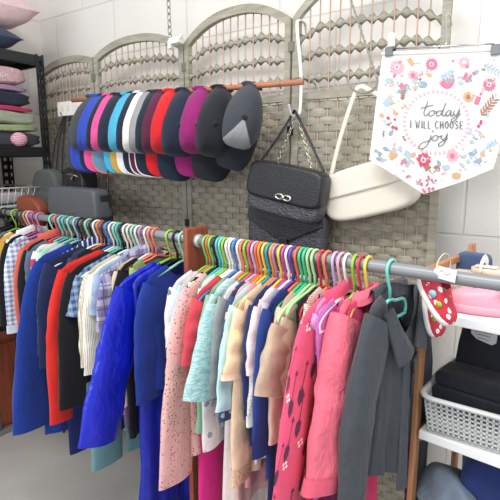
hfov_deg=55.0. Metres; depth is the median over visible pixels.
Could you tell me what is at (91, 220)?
clothes hanger
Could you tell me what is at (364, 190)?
crossbody bag
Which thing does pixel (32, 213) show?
clothes hanger
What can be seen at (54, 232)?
shirt
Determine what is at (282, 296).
dress
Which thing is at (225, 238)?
clothes hanger
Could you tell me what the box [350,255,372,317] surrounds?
clothes hanger
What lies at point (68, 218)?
clothes hanger
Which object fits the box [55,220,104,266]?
clothes hanger
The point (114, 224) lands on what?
clothes hanger
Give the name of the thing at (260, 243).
clothes hanger
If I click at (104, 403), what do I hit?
raincoat
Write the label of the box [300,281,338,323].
cardigan
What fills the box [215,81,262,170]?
baseball cap
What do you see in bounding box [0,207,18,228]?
clothes hanger
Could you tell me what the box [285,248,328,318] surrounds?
clothes hanger
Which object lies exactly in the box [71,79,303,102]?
rod
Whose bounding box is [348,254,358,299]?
clothes hanger
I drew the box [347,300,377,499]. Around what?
dress
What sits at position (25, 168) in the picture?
wall
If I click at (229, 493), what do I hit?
dress
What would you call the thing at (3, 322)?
jumper
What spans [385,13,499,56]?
hanger
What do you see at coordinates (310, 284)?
clothes hanger
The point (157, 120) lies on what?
baseball cap
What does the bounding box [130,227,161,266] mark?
clothes hanger
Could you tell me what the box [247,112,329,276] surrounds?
bag
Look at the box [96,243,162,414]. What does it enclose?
shirt
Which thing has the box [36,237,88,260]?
tee
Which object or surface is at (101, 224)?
clothes hanger
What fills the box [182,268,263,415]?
shirt
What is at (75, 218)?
clothes hanger
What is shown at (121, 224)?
clothes hanger
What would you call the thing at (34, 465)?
floor
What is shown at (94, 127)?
baseball cap
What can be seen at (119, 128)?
baseball cap
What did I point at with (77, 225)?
clothes hanger
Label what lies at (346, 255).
clothes hanger
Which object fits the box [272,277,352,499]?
shirt
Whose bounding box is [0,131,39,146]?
folded garment
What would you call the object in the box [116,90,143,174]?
baseball cap
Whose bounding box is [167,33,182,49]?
clip
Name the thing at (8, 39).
cushion
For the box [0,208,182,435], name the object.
rail
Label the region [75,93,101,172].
baseball cap
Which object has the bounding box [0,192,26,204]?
folded garment
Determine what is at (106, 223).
clothes hanger
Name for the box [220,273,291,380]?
tee
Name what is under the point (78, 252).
tee
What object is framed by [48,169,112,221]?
handbag
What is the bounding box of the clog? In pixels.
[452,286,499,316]
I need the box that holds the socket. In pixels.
[192,234,203,247]
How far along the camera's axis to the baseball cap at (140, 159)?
1.62 m
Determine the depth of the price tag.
0.84 m
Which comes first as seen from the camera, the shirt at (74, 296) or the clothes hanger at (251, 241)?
the clothes hanger at (251, 241)
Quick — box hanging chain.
[167,0,171,39]
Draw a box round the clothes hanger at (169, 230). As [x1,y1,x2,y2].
[157,229,181,264]
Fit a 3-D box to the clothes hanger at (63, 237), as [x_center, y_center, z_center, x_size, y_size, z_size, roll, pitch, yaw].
[-0.670,-0.054,1.724,0.008,0.144,0.252,7,12,35]
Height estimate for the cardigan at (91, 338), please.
0.350 m
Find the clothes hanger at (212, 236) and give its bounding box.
[186,235,215,286]
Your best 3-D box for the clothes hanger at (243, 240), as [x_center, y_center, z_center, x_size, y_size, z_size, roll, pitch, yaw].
[-0.014,0.043,1.163,0.008,0.141,0.232,6,12,32]
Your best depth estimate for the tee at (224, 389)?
1.00 m
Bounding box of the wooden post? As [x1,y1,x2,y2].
[183,225,207,499]
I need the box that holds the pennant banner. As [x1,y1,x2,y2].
[369,47,499,193]
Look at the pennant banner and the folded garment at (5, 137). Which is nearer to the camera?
the pennant banner
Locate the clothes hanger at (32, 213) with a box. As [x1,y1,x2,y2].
[26,211,44,236]
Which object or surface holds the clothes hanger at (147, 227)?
hanging from the rail at (158, 234)
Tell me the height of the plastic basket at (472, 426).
0.087 m
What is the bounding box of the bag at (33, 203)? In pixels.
[16,195,49,225]
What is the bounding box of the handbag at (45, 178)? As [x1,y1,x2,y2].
[32,116,66,214]
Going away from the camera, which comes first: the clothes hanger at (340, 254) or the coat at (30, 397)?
the clothes hanger at (340, 254)
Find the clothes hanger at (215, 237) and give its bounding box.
[206,236,218,274]
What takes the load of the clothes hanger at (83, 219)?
hanging from the rail at (158, 234)
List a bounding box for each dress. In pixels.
[133,261,189,499]
[222,271,278,499]
[235,274,271,499]
[267,278,317,499]
[313,286,364,499]
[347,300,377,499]
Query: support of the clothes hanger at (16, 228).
hanging from the rail at (158, 234)
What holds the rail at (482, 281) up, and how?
on the floor
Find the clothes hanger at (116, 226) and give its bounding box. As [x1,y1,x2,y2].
[110,223,122,252]
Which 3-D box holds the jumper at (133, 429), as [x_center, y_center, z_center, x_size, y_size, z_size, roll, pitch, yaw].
[-0.282,0.274,1.443,0.036,0.531,0.321,8,13,37]
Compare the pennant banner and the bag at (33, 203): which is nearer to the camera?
the pennant banner
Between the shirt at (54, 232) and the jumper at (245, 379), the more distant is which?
the shirt at (54, 232)
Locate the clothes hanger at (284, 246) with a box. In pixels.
[275,245,296,287]
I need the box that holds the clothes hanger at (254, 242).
[227,241,267,299]
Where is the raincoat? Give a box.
[77,256,214,448]
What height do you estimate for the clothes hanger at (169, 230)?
0.172 m
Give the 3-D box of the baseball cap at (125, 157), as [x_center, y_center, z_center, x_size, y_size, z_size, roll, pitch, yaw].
[-0.379,-0.411,1.696,0.163,0.308,0.150,-2,10,-10]
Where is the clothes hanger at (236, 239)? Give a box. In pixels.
[199,238,239,300]
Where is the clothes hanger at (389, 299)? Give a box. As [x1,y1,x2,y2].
[385,258,406,317]
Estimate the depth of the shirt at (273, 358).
0.93 m
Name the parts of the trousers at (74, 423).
leg, leg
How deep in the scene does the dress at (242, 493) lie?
1.15 m
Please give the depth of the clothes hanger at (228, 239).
1.17 m
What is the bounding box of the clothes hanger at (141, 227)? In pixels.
[138,226,150,253]
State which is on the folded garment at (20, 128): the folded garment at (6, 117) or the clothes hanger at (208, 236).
the folded garment at (6, 117)
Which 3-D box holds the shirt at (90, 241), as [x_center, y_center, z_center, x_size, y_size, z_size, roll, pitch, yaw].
[-0.516,0.136,1.624,0.038,0.380,0.459,7,12,35]
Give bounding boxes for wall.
[0,0,47,227]
[38,0,499,497]
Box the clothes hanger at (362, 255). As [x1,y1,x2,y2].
[356,254,365,291]
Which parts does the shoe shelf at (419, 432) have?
post, rail, post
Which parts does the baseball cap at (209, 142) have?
crown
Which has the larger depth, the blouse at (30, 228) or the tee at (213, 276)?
the blouse at (30, 228)
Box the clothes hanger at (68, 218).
[44,216,76,253]
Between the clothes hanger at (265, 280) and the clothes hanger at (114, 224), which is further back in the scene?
the clothes hanger at (114, 224)
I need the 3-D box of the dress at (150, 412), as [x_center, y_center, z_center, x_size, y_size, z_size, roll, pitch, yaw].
[-0.202,0.483,1.409,0.073,0.931,0.360,8,13,37]
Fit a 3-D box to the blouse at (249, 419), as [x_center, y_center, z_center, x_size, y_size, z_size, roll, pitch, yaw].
[0.081,0.260,1.119,0.037,0.391,0.319,6,12,32]
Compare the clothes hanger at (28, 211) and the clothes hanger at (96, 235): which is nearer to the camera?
the clothes hanger at (96, 235)
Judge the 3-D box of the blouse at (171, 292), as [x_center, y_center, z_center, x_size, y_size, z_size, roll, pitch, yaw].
[-0.111,0.184,1.268,0.042,0.288,0.319,7,12,34]
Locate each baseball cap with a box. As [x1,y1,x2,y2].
[66,94,92,172]
[70,94,97,172]
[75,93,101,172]
[80,93,105,172]
[84,93,112,173]
[91,92,121,174]
[104,91,131,174]
[110,91,136,175]
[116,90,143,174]
[122,90,149,176]
[128,89,156,177]
[134,89,163,177]
[145,88,175,176]
[157,87,191,180]
[174,85,209,177]
[191,84,233,181]
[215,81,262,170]
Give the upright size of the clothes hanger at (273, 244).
0.148 m
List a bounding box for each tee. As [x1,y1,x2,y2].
[24,235,80,280]
[30,236,84,268]
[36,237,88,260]
[66,242,119,264]
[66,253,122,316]
[181,267,253,365]
[198,265,246,292]
[215,271,279,412]
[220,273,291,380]
[261,276,308,308]
[310,285,358,356]
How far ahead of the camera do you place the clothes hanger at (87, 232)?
1.59 m
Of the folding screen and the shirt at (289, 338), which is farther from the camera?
the folding screen
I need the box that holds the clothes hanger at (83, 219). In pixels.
[44,218,89,263]
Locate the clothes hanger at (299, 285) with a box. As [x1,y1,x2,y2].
[274,247,311,316]
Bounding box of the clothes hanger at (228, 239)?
[219,237,239,276]
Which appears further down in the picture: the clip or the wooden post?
the wooden post
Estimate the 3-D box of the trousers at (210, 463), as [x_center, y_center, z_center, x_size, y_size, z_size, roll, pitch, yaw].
[-0.058,0.472,1.276,0.032,0.776,0.251,6,12,31]
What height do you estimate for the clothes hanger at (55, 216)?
0.144 m
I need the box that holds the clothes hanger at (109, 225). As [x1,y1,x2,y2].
[104,222,119,251]
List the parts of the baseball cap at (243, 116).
crown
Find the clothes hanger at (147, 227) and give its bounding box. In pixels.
[138,226,162,259]
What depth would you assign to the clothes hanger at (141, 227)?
1.40 m
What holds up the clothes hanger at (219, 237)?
hanging from the rail at (482, 281)
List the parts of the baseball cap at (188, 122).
crown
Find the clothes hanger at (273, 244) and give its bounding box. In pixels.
[241,243,283,310]
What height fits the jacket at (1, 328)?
0.451 m
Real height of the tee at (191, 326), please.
0.309 m
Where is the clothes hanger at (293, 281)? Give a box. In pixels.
[279,246,296,290]
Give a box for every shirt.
[4,235,52,333]
[13,228,74,325]
[37,235,112,355]
[90,243,145,315]
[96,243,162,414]
[134,259,218,405]
[159,264,242,490]
[182,268,263,415]
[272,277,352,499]
[275,304,297,397]
[301,282,381,498]
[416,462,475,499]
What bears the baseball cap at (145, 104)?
hanging from the rod
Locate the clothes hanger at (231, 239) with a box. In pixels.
[221,238,246,277]
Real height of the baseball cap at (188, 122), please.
0.299 m
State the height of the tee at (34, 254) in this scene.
0.351 m
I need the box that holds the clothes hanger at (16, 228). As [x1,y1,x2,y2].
[7,209,20,231]
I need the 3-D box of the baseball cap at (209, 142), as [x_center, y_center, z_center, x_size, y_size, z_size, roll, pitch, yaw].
[-0.113,-0.368,1.513,0.160,0.309,0.153,0,10,-1]
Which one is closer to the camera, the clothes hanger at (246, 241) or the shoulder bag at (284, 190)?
the clothes hanger at (246, 241)
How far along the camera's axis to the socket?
1.24 m
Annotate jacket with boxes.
[0,225,23,331]
[36,240,133,368]
[57,248,166,410]
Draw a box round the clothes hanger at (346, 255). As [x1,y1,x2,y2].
[319,253,352,333]
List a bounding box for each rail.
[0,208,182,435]
[197,236,499,290]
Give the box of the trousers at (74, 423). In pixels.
[67,402,124,454]
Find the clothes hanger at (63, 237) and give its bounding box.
[53,215,66,241]
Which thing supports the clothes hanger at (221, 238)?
hanging from the rail at (482, 281)
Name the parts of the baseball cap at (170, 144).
crown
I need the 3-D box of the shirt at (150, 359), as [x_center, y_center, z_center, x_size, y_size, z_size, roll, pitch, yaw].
[-0.179,0.201,1.342,0.042,0.349,0.375,8,13,37]
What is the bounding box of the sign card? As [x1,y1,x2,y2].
[57,101,81,115]
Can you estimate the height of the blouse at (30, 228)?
0.380 m
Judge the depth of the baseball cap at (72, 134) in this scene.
1.83 m
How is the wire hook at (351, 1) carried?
attached to the folding screen
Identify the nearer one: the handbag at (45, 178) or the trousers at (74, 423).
the trousers at (74, 423)
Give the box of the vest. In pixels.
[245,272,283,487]
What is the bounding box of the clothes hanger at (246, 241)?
[214,240,250,302]
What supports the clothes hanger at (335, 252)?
hanging from the rail at (482, 281)
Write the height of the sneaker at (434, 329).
0.108 m
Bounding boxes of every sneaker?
[416,279,456,326]
[422,299,445,337]
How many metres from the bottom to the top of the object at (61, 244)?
0.400 m
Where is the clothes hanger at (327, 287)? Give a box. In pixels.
[322,250,332,291]
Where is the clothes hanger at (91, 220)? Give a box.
[88,219,97,244]
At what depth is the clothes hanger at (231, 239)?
1.17 m
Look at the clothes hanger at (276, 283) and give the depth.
1.07 m
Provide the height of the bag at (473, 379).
0.214 m
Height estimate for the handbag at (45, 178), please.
0.498 m
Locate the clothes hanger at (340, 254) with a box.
[318,252,344,313]
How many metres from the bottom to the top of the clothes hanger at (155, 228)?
0.133 m
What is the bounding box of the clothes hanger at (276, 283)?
[256,244,283,306]
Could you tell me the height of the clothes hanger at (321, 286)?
0.136 m
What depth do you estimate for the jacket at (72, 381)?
1.35 m
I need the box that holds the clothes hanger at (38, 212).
[15,212,43,245]
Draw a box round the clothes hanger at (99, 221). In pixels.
[74,220,115,259]
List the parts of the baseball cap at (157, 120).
crown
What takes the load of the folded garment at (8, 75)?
on the folded garment at (3, 87)
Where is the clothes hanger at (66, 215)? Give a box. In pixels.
[39,215,71,252]
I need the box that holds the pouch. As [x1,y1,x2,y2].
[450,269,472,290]
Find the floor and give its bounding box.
[0,425,140,499]
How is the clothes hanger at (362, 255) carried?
hanging from the rail at (482, 281)
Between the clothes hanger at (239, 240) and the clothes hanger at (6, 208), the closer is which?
the clothes hanger at (239, 240)
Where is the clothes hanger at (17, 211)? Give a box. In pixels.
[0,209,21,238]
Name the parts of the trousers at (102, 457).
leg, leg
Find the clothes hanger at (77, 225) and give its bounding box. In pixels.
[73,217,83,245]
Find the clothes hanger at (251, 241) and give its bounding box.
[241,240,254,281]
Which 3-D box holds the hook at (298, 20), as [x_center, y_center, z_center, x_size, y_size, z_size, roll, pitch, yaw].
[0.155,-0.569,1.503,0.035,0.300,0.122,7,12,34]
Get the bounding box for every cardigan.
[46,244,168,425]
[82,255,121,375]
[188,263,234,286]
[252,277,312,478]
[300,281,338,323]
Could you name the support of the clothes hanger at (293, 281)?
hanging from the rail at (482, 281)
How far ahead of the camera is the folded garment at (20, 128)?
2.09 m
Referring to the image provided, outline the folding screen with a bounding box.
[41,0,452,499]
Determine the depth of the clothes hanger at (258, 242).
1.12 m
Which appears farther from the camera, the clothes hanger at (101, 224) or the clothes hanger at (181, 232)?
the clothes hanger at (101, 224)
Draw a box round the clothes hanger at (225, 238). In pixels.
[200,237,228,288]
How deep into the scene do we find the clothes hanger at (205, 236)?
1.22 m
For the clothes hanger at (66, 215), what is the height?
0.142 m
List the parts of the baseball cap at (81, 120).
crown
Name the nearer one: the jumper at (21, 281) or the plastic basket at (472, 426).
the plastic basket at (472, 426)
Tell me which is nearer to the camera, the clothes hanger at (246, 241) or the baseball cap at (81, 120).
the clothes hanger at (246, 241)
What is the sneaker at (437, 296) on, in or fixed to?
hanging from the rail at (482, 281)
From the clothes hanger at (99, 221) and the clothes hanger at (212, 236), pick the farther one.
the clothes hanger at (99, 221)
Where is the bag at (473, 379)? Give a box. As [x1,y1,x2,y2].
[432,328,499,414]
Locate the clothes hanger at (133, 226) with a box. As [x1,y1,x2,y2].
[130,225,139,245]
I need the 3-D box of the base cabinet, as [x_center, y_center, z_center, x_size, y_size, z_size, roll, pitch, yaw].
[-1.300,0.672,2.396,0.146,0.500,0.380,7,12,34]
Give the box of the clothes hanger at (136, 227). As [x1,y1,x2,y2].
[100,225,141,275]
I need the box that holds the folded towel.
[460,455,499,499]
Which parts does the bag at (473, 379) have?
panel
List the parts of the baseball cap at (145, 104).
crown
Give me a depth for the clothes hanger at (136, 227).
1.41 m
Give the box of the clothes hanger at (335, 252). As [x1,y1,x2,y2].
[307,251,338,325]
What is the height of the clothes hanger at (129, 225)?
0.154 m
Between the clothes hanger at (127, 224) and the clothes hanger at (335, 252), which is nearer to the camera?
the clothes hanger at (335, 252)
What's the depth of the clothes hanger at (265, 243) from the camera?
1.10 m
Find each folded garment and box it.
[0,66,25,85]
[0,84,26,92]
[0,91,29,106]
[0,105,32,112]
[0,110,35,124]
[0,124,37,132]
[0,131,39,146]
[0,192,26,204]
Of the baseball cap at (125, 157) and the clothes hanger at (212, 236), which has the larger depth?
the baseball cap at (125, 157)
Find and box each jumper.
[0,234,35,346]
[17,234,76,314]
[78,254,117,367]
[111,252,179,438]
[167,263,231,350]
[209,269,271,426]
[241,274,296,445]
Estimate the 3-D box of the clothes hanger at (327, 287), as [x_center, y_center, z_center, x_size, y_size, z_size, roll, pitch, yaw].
[0.163,0.063,1.015,0.007,0.129,0.151,8,13,37]
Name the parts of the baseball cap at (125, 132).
crown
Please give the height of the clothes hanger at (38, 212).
0.139 m
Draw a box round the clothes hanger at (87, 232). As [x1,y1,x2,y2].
[84,218,90,237]
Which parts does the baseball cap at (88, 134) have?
crown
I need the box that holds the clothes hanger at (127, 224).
[81,223,128,276]
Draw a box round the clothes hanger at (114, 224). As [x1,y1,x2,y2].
[107,222,126,251]
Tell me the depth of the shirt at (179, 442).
1.10 m
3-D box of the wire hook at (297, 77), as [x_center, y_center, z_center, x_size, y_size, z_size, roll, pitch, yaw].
[0.149,-0.509,1.480,0.004,0.050,0.232,7,12,34]
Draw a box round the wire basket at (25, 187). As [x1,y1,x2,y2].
[0,184,40,207]
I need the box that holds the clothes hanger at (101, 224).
[82,221,108,256]
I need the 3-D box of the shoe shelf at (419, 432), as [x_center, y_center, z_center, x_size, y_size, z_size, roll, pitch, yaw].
[0.799,0.614,0.907,0.916,1.135,0.330,9,13,40]
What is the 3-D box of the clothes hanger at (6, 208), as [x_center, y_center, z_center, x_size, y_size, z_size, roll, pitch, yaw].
[-1.006,-0.107,2.009,0.008,0.139,0.222,7,12,33]
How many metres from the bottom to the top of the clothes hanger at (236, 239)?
0.149 m
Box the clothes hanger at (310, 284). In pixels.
[276,248,323,324]
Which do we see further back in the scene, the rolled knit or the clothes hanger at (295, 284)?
the rolled knit
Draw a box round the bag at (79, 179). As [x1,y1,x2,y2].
[62,167,97,187]
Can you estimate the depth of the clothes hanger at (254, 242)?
1.12 m
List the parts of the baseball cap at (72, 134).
crown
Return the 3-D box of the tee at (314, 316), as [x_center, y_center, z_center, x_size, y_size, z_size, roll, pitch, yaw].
[0.190,0.311,1.037,0.040,0.479,0.247,8,13,37]
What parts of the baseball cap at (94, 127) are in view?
crown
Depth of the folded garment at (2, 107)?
2.06 m
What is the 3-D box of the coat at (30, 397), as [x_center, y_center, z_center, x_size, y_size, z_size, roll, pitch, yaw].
[-0.553,0.282,1.682,0.044,0.632,0.622,7,12,33]
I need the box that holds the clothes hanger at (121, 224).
[112,223,130,254]
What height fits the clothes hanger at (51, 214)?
0.141 m
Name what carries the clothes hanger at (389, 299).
hanging from the rail at (482, 281)
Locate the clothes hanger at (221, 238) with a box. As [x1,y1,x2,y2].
[200,237,239,287]
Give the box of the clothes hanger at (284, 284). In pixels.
[278,245,300,289]
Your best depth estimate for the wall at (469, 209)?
1.69 m
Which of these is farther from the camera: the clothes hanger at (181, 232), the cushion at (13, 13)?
the cushion at (13, 13)
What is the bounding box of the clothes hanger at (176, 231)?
[136,230,181,292]
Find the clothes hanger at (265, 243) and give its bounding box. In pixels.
[236,242,271,306]
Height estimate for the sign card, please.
0.062 m
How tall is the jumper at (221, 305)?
0.350 m
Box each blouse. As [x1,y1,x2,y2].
[6,224,49,242]
[129,252,180,274]
[164,262,221,357]
[171,262,227,319]
[202,278,229,452]
[230,274,291,487]
[246,275,300,427]
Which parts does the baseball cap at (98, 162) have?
crown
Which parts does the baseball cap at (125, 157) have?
crown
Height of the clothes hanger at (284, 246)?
0.135 m
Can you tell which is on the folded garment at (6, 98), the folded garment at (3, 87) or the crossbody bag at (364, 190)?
the folded garment at (3, 87)
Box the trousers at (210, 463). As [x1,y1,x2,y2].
[198,433,223,499]
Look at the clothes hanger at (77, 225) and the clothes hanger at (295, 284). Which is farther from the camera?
the clothes hanger at (77, 225)
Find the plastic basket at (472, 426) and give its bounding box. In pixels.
[420,356,499,453]
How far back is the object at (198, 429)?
1.07 m
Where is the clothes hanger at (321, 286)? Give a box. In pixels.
[299,249,330,321]
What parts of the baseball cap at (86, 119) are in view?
crown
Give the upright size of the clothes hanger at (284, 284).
0.142 m
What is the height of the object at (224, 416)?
0.411 m
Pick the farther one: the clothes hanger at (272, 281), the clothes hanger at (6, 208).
the clothes hanger at (6, 208)
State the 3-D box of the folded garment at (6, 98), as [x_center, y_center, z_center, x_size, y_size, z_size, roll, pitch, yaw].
[-1.207,-0.648,2.044,0.304,0.068,0.400,7,12,34]
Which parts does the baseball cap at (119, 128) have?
crown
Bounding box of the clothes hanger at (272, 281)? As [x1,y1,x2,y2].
[251,243,279,301]
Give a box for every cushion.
[0,0,40,29]
[0,28,22,48]
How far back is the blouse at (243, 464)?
1.04 m
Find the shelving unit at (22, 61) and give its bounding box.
[0,48,66,432]
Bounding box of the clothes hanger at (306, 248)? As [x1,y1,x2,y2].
[294,247,318,295]
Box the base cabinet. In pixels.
[0,331,15,427]
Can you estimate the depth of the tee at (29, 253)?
1.62 m
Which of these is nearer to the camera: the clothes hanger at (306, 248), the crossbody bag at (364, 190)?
the clothes hanger at (306, 248)
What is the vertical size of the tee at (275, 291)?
0.367 m
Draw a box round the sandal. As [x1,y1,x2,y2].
[471,254,499,275]
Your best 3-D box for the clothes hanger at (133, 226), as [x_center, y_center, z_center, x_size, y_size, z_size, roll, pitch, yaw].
[-0.344,0.000,1.449,0.008,0.154,0.323,7,12,33]
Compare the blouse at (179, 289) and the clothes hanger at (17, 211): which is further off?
the clothes hanger at (17, 211)
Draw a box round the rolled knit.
[10,132,27,145]
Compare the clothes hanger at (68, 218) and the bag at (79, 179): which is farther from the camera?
the bag at (79, 179)
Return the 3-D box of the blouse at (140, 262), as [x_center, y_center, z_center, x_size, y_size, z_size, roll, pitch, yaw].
[-0.270,0.167,1.414,0.036,0.311,0.221,6,12,32]
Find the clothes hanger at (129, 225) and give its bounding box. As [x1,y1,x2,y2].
[91,224,133,274]
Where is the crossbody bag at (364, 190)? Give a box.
[326,84,420,220]
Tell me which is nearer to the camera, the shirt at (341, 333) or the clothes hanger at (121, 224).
the shirt at (341, 333)
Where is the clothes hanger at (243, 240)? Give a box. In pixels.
[234,239,249,279]
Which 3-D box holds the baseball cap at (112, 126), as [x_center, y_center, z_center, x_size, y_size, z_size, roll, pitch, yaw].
[-0.460,-0.425,1.747,0.160,0.304,0.150,-2,10,-12]
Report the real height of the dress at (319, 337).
0.611 m
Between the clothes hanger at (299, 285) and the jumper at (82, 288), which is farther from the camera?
the jumper at (82, 288)
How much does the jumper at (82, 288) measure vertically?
0.330 m
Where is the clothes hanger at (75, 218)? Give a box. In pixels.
[70,217,81,244]
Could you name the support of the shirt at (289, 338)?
hanging from the clothes hanger at (312, 287)
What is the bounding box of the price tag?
[434,253,456,282]
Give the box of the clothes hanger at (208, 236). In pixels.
[199,235,211,272]
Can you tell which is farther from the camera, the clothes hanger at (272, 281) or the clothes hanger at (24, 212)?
the clothes hanger at (24, 212)
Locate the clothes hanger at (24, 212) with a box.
[2,210,31,242]
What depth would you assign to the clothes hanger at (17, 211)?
1.92 m
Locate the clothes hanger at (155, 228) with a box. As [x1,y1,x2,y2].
[136,227,169,269]
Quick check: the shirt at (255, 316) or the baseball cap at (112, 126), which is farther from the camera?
the baseball cap at (112, 126)
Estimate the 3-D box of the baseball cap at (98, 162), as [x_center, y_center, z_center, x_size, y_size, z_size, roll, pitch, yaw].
[-0.511,-0.431,1.780,0.168,0.307,0.150,-2,10,-13]
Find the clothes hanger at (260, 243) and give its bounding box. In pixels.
[251,242,264,283]
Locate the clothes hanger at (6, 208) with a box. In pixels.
[1,208,17,230]
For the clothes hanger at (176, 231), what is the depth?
1.31 m
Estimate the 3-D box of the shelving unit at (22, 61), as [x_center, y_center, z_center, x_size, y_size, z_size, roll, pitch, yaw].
[-1.333,0.073,2.025,0.370,1.810,0.918,7,12,34]
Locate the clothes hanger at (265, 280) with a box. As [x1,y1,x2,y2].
[257,243,272,284]
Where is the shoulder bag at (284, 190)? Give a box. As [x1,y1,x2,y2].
[247,109,330,223]
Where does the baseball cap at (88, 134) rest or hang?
hanging from the rod
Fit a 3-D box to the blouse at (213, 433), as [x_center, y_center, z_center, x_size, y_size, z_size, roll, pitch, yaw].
[-0.016,0.257,1.200,0.036,0.410,0.342,7,12,33]
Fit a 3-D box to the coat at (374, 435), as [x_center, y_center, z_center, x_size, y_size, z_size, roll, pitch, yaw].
[0.298,0.354,0.994,0.086,0.585,0.400,9,14,42]
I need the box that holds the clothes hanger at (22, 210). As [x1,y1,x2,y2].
[14,210,25,233]
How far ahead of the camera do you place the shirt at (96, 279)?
1.32 m
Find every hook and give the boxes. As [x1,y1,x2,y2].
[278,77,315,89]
[288,19,307,116]
[346,0,377,93]
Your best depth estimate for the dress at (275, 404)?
0.97 m
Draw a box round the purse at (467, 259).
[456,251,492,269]
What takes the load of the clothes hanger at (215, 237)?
hanging from the rail at (482, 281)
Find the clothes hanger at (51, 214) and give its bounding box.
[46,214,58,239]
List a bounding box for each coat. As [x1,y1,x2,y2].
[12,239,118,435]
[337,277,432,499]
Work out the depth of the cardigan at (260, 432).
0.97 m
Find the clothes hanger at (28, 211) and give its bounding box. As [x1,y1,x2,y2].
[25,211,38,234]
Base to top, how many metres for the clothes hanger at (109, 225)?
0.142 m
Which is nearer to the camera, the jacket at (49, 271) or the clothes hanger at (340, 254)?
the clothes hanger at (340, 254)
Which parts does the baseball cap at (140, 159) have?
crown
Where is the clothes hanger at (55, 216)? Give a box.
[48,214,65,240]
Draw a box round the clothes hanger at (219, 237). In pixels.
[208,236,228,275]
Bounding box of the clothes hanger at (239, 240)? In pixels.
[230,239,245,279]
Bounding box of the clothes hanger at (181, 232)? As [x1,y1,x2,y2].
[158,231,183,276]
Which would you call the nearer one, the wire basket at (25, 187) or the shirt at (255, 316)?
the shirt at (255, 316)
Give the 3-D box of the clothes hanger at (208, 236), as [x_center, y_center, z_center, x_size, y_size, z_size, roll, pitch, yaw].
[-0.102,0.030,1.234,0.008,0.139,0.222,6,12,31]
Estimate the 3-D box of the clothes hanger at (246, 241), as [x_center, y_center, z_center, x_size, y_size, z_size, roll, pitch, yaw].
[-0.005,0.049,1.155,0.008,0.148,0.283,7,12,34]
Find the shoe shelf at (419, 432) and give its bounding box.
[406,243,499,499]
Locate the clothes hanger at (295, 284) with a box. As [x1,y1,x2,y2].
[288,246,300,291]
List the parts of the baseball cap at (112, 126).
crown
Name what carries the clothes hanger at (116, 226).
hanging from the rail at (158, 234)
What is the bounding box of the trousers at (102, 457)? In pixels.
[86,381,139,471]
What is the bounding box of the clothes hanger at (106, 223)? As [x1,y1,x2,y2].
[102,221,112,250]
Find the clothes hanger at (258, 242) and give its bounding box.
[235,241,262,295]
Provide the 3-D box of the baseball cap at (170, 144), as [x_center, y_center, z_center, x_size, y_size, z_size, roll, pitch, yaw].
[-0.237,-0.385,1.597,0.163,0.314,0.155,-1,10,-5]
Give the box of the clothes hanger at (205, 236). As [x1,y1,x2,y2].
[176,234,208,288]
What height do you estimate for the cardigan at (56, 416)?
0.489 m
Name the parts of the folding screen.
panel frame, woven panel, panel frame, woven panel, woven panel, panel frame, woven panel, panel frame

